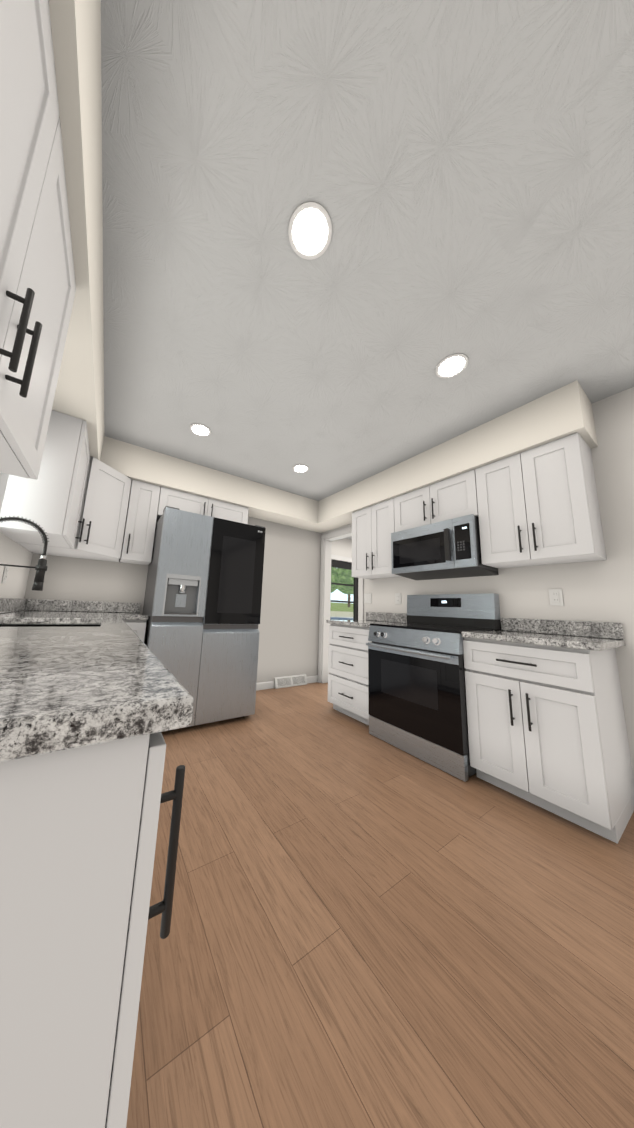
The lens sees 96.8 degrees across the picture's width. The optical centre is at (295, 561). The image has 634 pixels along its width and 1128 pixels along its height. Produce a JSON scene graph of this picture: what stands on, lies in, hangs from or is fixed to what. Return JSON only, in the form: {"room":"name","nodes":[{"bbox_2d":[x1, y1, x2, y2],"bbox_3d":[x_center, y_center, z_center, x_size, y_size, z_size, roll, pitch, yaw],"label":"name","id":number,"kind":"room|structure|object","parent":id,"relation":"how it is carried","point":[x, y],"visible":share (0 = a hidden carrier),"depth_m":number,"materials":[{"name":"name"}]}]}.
{"room":"kitchen","nodes":[
{"label":"kitchen","id":0,"kind":"room"},
{"bbox_2d":[0,532,32,598],"bbox_3d":[-0.712,-0.279,-0.061,0.140,2.525,6.280,8,-11,-33],"label":"wall","id":1,"kind":"structure","parent":0,"point":[12,552],"depth_m":2.06,"materials":[{"name":"white paint"}]},
{"bbox_2d":[1,566,8,582],"bbox_3d":[-1.956,0.086,1.897,0.009,0.118,0.072,8,-11,-33],"label":"electrical outlet","id":2,"kind":"object","parent":1,"relation":"attached to","point":[5,573],"visible":0.92,"depth_m":1.89,"materials":[{"name":"white plastic"}]},
{"bbox_2d":[0,0,75,479],"bbox_3d":[-0.722,-0.729,0.543,0.384,0.780,0.931,8,-11,-33],"label":"upper cabinet","id":3,"kind":"object","parent":1,"relation":"attached to","point":[37,285],"visible":1,"depth_m":0.62,"materials":[{"name":"white wood"}]},
{"bbox_2d":[0,410,89,547],"bbox_3d":[-1.671,-0.533,1.938,0.371,0.783,0.540,8,-11,-33],"label":"upper cabinet","id":4,"kind":"object","parent":1,"relation":"attached to","point":[49,499],"visible":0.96,"depth_m":1.74,"materials":[{"name":"white wood"}]},
{"bbox_2d":[24,516,321,682],"bbox_3d":[-0.963,0.293,3.430,3.375,2.525,0.120,8,-11,-33],"label":"wall","id":5,"kind":"structure","parent":0,"point":[288,626],"depth_m":3.78,"materials":[{"name":"grey paint"}]},
{"bbox_2d":[16,457,131,561],"bbox_3d":[-1.871,-0.450,2.486,0.653,0.783,0.593,8,-11,-33],"label":"upper cabinet","id":6,"kind":"object","parent":5,"relation":"attached to","point":[104,506],"visible":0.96,"depth_m":2.42,"materials":[{"name":"white wood"}]},
{"bbox_2d":[120,480,160,564],"bbox_3d":[-1.563,-0.379,2.835,0.252,0.783,0.344,8,-11,-33],"label":"upper cabinet","id":7,"kind":"object","parent":5,"relation":"attached to","point":[139,530],"visible":1,"depth_m":2.73,"materials":[{"name":"white wood"}]},
{"bbox_2d":[156,487,248,523],"bbox_3d":[-1.044,-0.541,3.208,0.969,0.300,0.344,8,-11,-33],"label":"upper cabinet","id":8,"kind":"object","parent":5,"relation":"attached to","point":[189,502],"visible":0.58,"depth_m":3.06,"materials":[{"name":"white wood"}]},
{"bbox_2d":[256,675,317,690],"bbox_3d":[-0.241,1.595,3.654,1.368,0.088,0.014,8,-11,-33],"label":"baseboard","id":9,"kind":"structure","parent":5,"relation":"attached to","point":[270,684],"depth_m":3.59,"materials":[{"name":"white wood"}]},
{"bbox_2d":[274,674,306,688],"bbox_3d":[-0.055,1.599,3.756,0.500,0.128,0.050,8,-11,-33],"label":"air vent","id":10,"kind":"object","parent":5,"relation":"in","point":[289,681],"visible":1,"depth_m":3.74,"materials":[{"name":"white plastic"}]},
{"bbox_2d":[331,538,358,586],"bbox_3d":[1.353,0.817,6.024,3.420,2.525,0.120,8,-11,-33],"label":"wall","id":11,"kind":"structure","parent":0,"point":[342,547],"depth_m":5.85,"materials":[{"name":"white paint"}]},
{"bbox_2d":[330,554,357,619],"bbox_3d":[0.954,0.951,5.694,1.100,2.120,0.090,8,-11,-33],"label":"window","id":12,"kind":"structure","parent":11,"relation":"in","point":[341,564],"depth_m":5.85,"materials":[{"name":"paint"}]},
{"bbox_2d":[101,0,633,539],"bbox_3d":[1.960,-1.083,2.406,7.060,0.080,7.190,8,-11,-33],"label":"ceiling","id":13,"kind":"structure","parent":0,"point":[461,172],"depth_m":1.10,"materials":[{"name":"grey paint"}]},
{"bbox_2d":[49,0,103,459],"bbox_3d":[-0.449,-1.329,0.263,0.390,0.328,6.040,8,-11,-33],"label":"soffit","id":14,"kind":"structure","parent":13,"relation":"attached to","point":[76,40],"depth_m":0.89,"materials":[{"name":"white paint"}]},
{"bbox_2d":[190,423,210,436],"bbox_3d":[-0.827,-1.143,2.448,0.176,0.006,0.176,8,-11,-33],"label":"recessed light","id":15,"kind":"object","parent":13,"relation":"in","point":[200,429],"visible":1,"depth_m":2.44,"materials":[{"name":"white plastic"}]},
{"bbox_2d":[100,436,335,532],"bbox_3d":[-0.677,-0.800,3.490,2.865,0.328,0.350,8,-11,-33],"label":"soffit","id":16,"kind":"structure","parent":13,"relation":"attached to","point":[258,500],"depth_m":3.12,"materials":[{"name":"white paint"}]},
{"bbox_2d":[293,464,308,472],"bbox_3d":[0.059,-1.007,3.050,0.176,0.006,0.176,8,-11,-33],"label":"recessed light","id":17,"kind":"object","parent":13,"relation":"in","point":[300,468],"visible":1,"depth_m":3.04,"materials":[{"name":"white plastic"}]},
{"bbox_2d":[288,201,331,259],"bbox_3d":[0.059,-1.326,1.134,0.176,0.006,0.176,8,-11,-33],"label":"recessed light","id":18,"kind":"object","parent":13,"relation":"in","point":[310,230],"visible":1,"depth_m":1.12,"materials":[{"name":"white plastic"}]},
{"bbox_2d":[436,353,467,377],"bbox_3d":[0.957,-1.193,1.720,0.176,0.006,0.176,8,-11,-33],"label":"recessed light","id":19,"kind":"object","parent":13,"relation":"in","point":[453,365],"visible":1,"depth_m":1.71,"materials":[{"name":"white plastic"}]},
{"bbox_2d":[318,380,597,527],"bbox_3d":[1.197,-0.817,2.941,0.352,0.328,2.641,8,-11,-33],"label":"soffit","id":20,"kind":"structure","parent":13,"relation":"attached to","point":[562,412],"depth_m":2.24,"materials":[{"name":"white paint"}]},
{"bbox_2d":[126,682,633,1127],"bbox_3d":[1.859,1.475,1.981,7.060,0.060,7.190,8,-11,-33],"label":"floor","id":21,"kind":"structure","parent":0,"point":[367,930],"depth_m":0.87,"materials":[{"name":"wood"}]},
{"bbox_2d":[0,624,100,624],"bbox_3d":[-1.236,0.762,1.289,0.708,0.876,0.760,8,-11,-33],"label":"base cabinet","id":22,"kind":"object","parent":21,"relation":"on","point":[50,624],"depth_m":1.65,"materials":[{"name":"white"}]},
{"bbox_2d":[0,732,184,1127],"bbox_3d":[-0.729,0.657,0.538,0.708,0.876,1.060,8,-11,-33],"label":"base cabinet","id":23,"kind":"object","parent":21,"relation":"on","point":[78,830],"visible":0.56,"depth_m":0.28,"materials":[{"name":"white wood"}]},
{"bbox_2d":[0,598,193,761],"bbox_3d":[-1.143,0.274,1.440,0.905,0.138,2.958,8,-11,-33],"label":"countertop","id":24,"kind":"structure","parent":23,"relation":"on","point":[111,678],"depth_m":0.39,"materials":[{"name":"stone"}]},
{"bbox_2d":[0,516,48,590],"bbox_3d":[-1.351,0.018,1.301,0.290,0.508,0.181,8,-11,-33],"label":"faucet","id":25,"kind":"object","parent":24,"relation":"on","point":[41,568],"visible":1,"depth_m":1.40,"materials":[{"name":"grey metal"}]},
{"bbox_2d":[0,625,99,626],"bbox_3d":[-1.222,0.439,1.349,0.464,0.219,0.677,8,-11,-33],"label":"sink basin","id":26,"kind":"object","parent":24,"relation":"in","point":[49,625],"visible":0.02,"depth_m":1.63,"materials":[{"name":"black"}]},
{"bbox_2d":[124,620,146,641],"bbox_3d":[-1.537,0.951,2.500,0.222,0.876,0.618,8,-11,-33],"label":"base cabinet","id":27,"kind":"object","parent":21,"relation":"on","point":[138,627],"visible":0.21,"depth_m":2.34,"materials":[{"name":"white wood"}]},
{"bbox_2d":[143,506,265,729],"bbox_3d":[-0.954,0.537,2.808,0.949,1.840,0.798,8,-11,-33],"label":"refrigerator","id":28,"kind":"object","parent":21,"relation":"on","point":[202,602],"visible":0.9,"depth_m":2.48,"materials":[{"name":"grey metal"}]},
{"bbox_2d":[328,624,371,724],"bbox_3d":[0.755,1.108,2.893,0.658,0.876,0.600,8,-11,-33],"label":"base cabinet","id":29,"kind":"object","parent":21,"relation":"on","point":[348,694],"visible":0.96,"depth_m":2.73,"materials":[{"name":"white wood"}]},
{"bbox_2d":[326,612,406,627],"bbox_3d":[0.776,0.609,2.990,0.642,0.138,0.625,8,-11,-33],"label":"countertop","id":30,"kind":"structure","parent":29,"relation":"on","point":[379,617],"depth_m":3.04,"materials":[{"name":"stone"}]},
{"bbox_2d":[366,593,500,781],"bbox_3d":[1.109,0.860,2.319,0.752,1.204,0.786,8,-11,-33],"label":"range","id":31,"kind":"object","parent":21,"relation":"on","point":[417,690],"visible":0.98,"depth_m":2.12,"materials":[{"name":"grey metal"}]},
{"bbox_2d":[463,637,633,843],"bbox_3d":[1.529,0.948,1.747,0.658,0.876,0.606,8,-11,-33],"label":"base cabinet","id":32,"kind":"object","parent":21,"relation":"on","point":[547,729],"visible":0.96,"depth_m":1.52,"materials":[{"name":"white wood"}]},
{"bbox_2d":[462,618,625,650],"bbox_3d":[1.569,0.445,1.814,0.642,0.138,0.647,8,-11,-33],"label":"countertop","id":33,"kind":"structure","parent":32,"relation":"on","point":[594,636],"depth_m":1.80,"materials":[{"name":"stone"}]},
{"bbox_2d":[322,387,633,776],"bbox_3d":[2.133,0.133,1.728,0.120,2.525,6.160,8,-11,-33],"label":"wall","id":34,"kind":"structure","parent":0,"point":[598,591],"depth_m":1.88,"materials":[{"name":"white paint"}]},
{"bbox_2d":[318,526,363,682],"bbox_3d":[0.661,0.618,3.870,0.152,2.155,0.855,8,-11,-33],"label":"door frame","id":35,"kind":"structure","parent":34,"relation":"attached to","point":[325,582],"depth_m":4.10,"materials":[{"name":"white wood"}]},
{"bbox_2d":[364,593,371,602],"bbox_3d":[0.887,0.452,3.442,0.008,0.118,0.118,8,-11,-33],"label":"light switch","id":36,"kind":"object","parent":34,"relation":"attached to","point":[367,597],"visible":1,"depth_m":3.44,"materials":[{"name":"white plastic"}]},
{"bbox_2d":[352,498,401,578],"bbox_3d":[0.953,-0.223,3.174,0.353,0.783,0.602,8,-11,-33],"label":"upper cabinet","id":37,"kind":"object","parent":34,"relation":"attached to","point":[373,527],"visible":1,"depth_m":3.08,"materials":[{"name":"white wood"}]},
{"bbox_2d":[394,469,478,531],"bbox_3d":[1.344,-0.496,2.638,0.353,0.390,0.775,8,-11,-33],"label":"upper cabinet","id":38,"kind":"object","parent":34,"relation":"attached to","point":[451,498],"visible":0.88,"depth_m":2.50,"materials":[{"name":"white wood"}]},
{"bbox_2d":[391,514,498,579],"bbox_3d":[1.295,-0.087,2.540,0.439,0.438,0.752,8,-11,-33],"label":"microwave","id":39,"kind":"object","parent":38,"relation":"attached to","point":[449,548],"visible":0.98,"depth_m":2.38,"materials":[{"name":"grey metal"}]},
{"bbox_2d":[475,433,606,568],"bbox_3d":[1.720,-0.381,2.037,0.353,0.783,0.603,8,-11,-33],"label":"upper cabinet","id":40,"kind":"object","parent":34,"relation":"attached to","point":[538,506],"visible":0.98,"depth_m":1.90,"materials":[{"name":"white wood"}]},
{"bbox_2d":[548,589,563,605],"bbox_3d":[1.857,0.255,2.002,0.009,0.118,0.072,8,-11,-33],"label":"electrical outlet","id":41,"kind":"object","parent":34,"relation":"attached to","point":[556,597],"visible":1,"depth_m":2.00,"materials":[{"name":"white plastic"}]},
{"label":"outside","id":42,"kind":"structure","parent":0,"visible":0},
{"bbox_2d":[330,602,352,617],"bbox_3d":[2.124,6.827,39.419,72.000,4.300,55.050,8,-11,-33],"label":"ground","id":43,"kind":"structure","parent":42,"point":[340,612],"depth_m":28.18,"materials":[{"name":"green plant"}]},
{"bbox_2d":[330,617,352,619],"bbox_3d":[2.252,4.019,15.643,4.500,1.720,1.840,8,-11,-33],"label":"car","id":44,"kind":"object","parent":43,"relation":"on","point":[338,618],"depth_m":15.18,"materials":[{"name":"paint"}]},
{"bbox_2d":[331,567,353,606],"bbox_3d":[-0.626,0.733,38.178,23.540,10.594,14.720,8,-11,-33],"label":"tree","id":45,"kind":"object","parent":43,"relation":"on","point":[345,576],"depth_m":38.59,"materials":[{"name":"green plant"}]},
{"bbox_2d":[331,589,352,603],"bbox_3d":[-4.469,-6.642,72.825,150.000,41.300,0.200,8,-11,-33],"label":"sky","id":46,"kind":"structure","parent":42,"point":[341,596],"depth_m":82.10,"materials":[{"name":"white"}]}
]}

